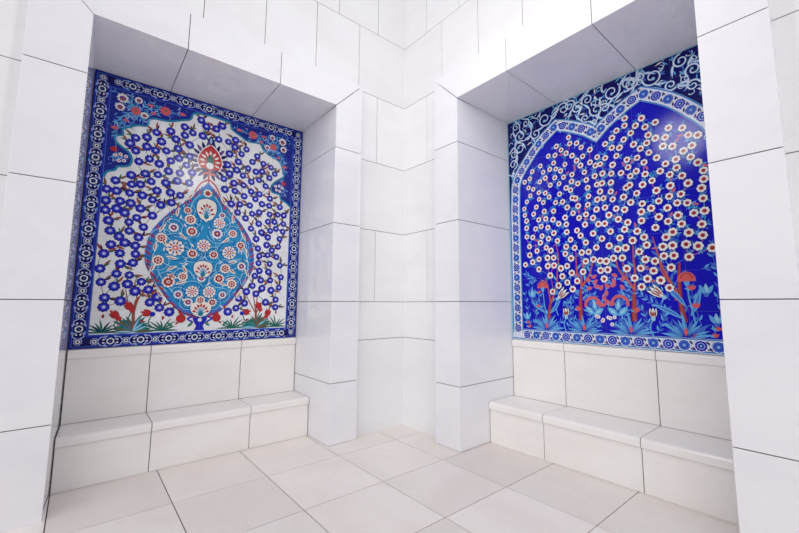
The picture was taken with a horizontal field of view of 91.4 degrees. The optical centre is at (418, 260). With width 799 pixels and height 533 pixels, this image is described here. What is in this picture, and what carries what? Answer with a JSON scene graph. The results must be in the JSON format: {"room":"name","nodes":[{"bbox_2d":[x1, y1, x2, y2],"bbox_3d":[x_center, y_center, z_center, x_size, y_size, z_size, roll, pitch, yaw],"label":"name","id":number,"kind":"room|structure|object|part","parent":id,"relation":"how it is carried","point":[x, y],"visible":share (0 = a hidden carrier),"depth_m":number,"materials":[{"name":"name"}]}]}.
{"room":"turkish bath","nodes":[
{"label":"turkish bath","id":0,"kind":"room"},
{"bbox_2d":[0,0,404,435],"bbox_3d":[-2.189,-1.040,2.260,4.832,4.600,0.715,6,-9,-41],"label":"wall","id":1,"kind":"structure","parent":0,"point":[360,42],"depth_m":3.24,"materials":[{"name":"white stone"}]},
{"bbox_2d":[0,0,361,531],"bbox_3d":[-1.427,-0.099,2.710,1.963,2.831,0.660,6,-9,-41],"label":"trim","id":2,"kind":"structure","parent":1,"relation":"attached to","point":[160,44],"depth_m":2.28,"materials":[{"name":"white stone"}]},
{"bbox_2d":[68,69,302,349],"bbox_3d":[-1.608,-0.309,2.968,1.452,1.832,0.031,6,-9,-41],"label":"tile panel","id":3,"kind":"object","parent":1,"relation":"attached to","point":[190,221],"visible":1,"depth_m":2.84,"materials":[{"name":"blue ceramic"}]},
{"bbox_2d":[0,425,739,532],"bbox_3d":[-0.308,1.023,-0.244,6.186,0.060,6.482,6,-9,-41],"label":"floor","id":4,"kind":"structure","parent":0,"point":[397,479],"depth_m":2.06,"materials":[{"name":"white tile"}]},
{"bbox_2d":[50,337,308,494],"bbox_3d":[-1.516,0.955,2.709,1.465,0.734,0.324,6,-9,-41],"label":"bench","id":5,"kind":"object","parent":4,"relation":"on","point":[199,400],"visible":1,"depth_m":2.60,"materials":[{"name":"stone"}]},
{"bbox_3d":[-1.904,1.020,2.363,0.438,0.054,0.324,6,-9,-41],"label":"seat","id":6,"kind":"part","parent":5,"relation":"part of","materials":[{"name":"beige stone"}]},
{"bbox_3d":[-1.517,1.058,2.696,0.588,0.054,0.324,6,-9,-41],"label":"seat","id":7,"kind":"part","parent":5,"relation":"part of","materials":[{"name":"beige stone"}]},
{"bbox_3d":[-1.129,1.097,3.030,0.441,0.054,0.324,6,-9,-41],"label":"seat","id":8,"kind":"part","parent":5,"relation":"part of","materials":[{"name":"beige stone"}]},
{"bbox_2d":[489,339,738,524],"bbox_3d":[1.148,0.930,2.469,0.347,0.734,1.503,6,-9,-41],"label":"bench","id":9,"kind":"object","parent":4,"relation":"on","point":[656,423],"visible":0.84,"depth_m":2.35,"materials":[{"name":"stone"}]},
{"bbox_3d":[0.802,1.078,2.853,0.347,0.054,0.448,6,-9,-41],"label":"seat","id":10,"kind":"part","parent":9,"relation":"part of","materials":[{"name":"beige stone"}]},
{"bbox_3d":[1.145,1.034,2.460,0.347,0.054,0.600,6,-9,-41],"label":"seat","id":11,"kind":"part","parent":9,"relation":"part of","materials":[{"name":"beige stone"}]},
{"bbox_3d":[1.490,0.990,2.064,0.347,0.054,0.457,6,-9,-41],"label":"seat","id":12,"kind":"part","parent":9,"relation":"part of","materials":[{"name":"beige stone"}]},
{"bbox_2d":[403,0,798,436],"bbox_3d":[1.715,-1.069,1.977,0.692,4.600,4.832,6,-9,-41],"label":"wall","id":13,"kind":"structure","parent":0,"point":[440,35],"depth_m":3.23,"materials":[{"name":"white stone"}]},
{"bbox_2d":[507,44,723,355],"bbox_3d":[1.276,-0.369,2.712,0.032,1.900,1.645,6,-9,-41],"label":"tile panel","id":14,"kind":"object","parent":13,"relation":"attached to","point":[612,242],"visible":0.95,"depth_m":2.61,"materials":[{"name":"tile"}]},
{"bbox_2d":[434,0,798,532],"bbox_3d":[1.042,-0.121,2.492,0.676,2.831,2.013,6,-9,-41],"label":"trim","id":15,"kind":"structure","parent":13,"relation":"attached to","point":[574,47],"depth_m":2.12,"materials":[{"name":"white stone"}]}
]}

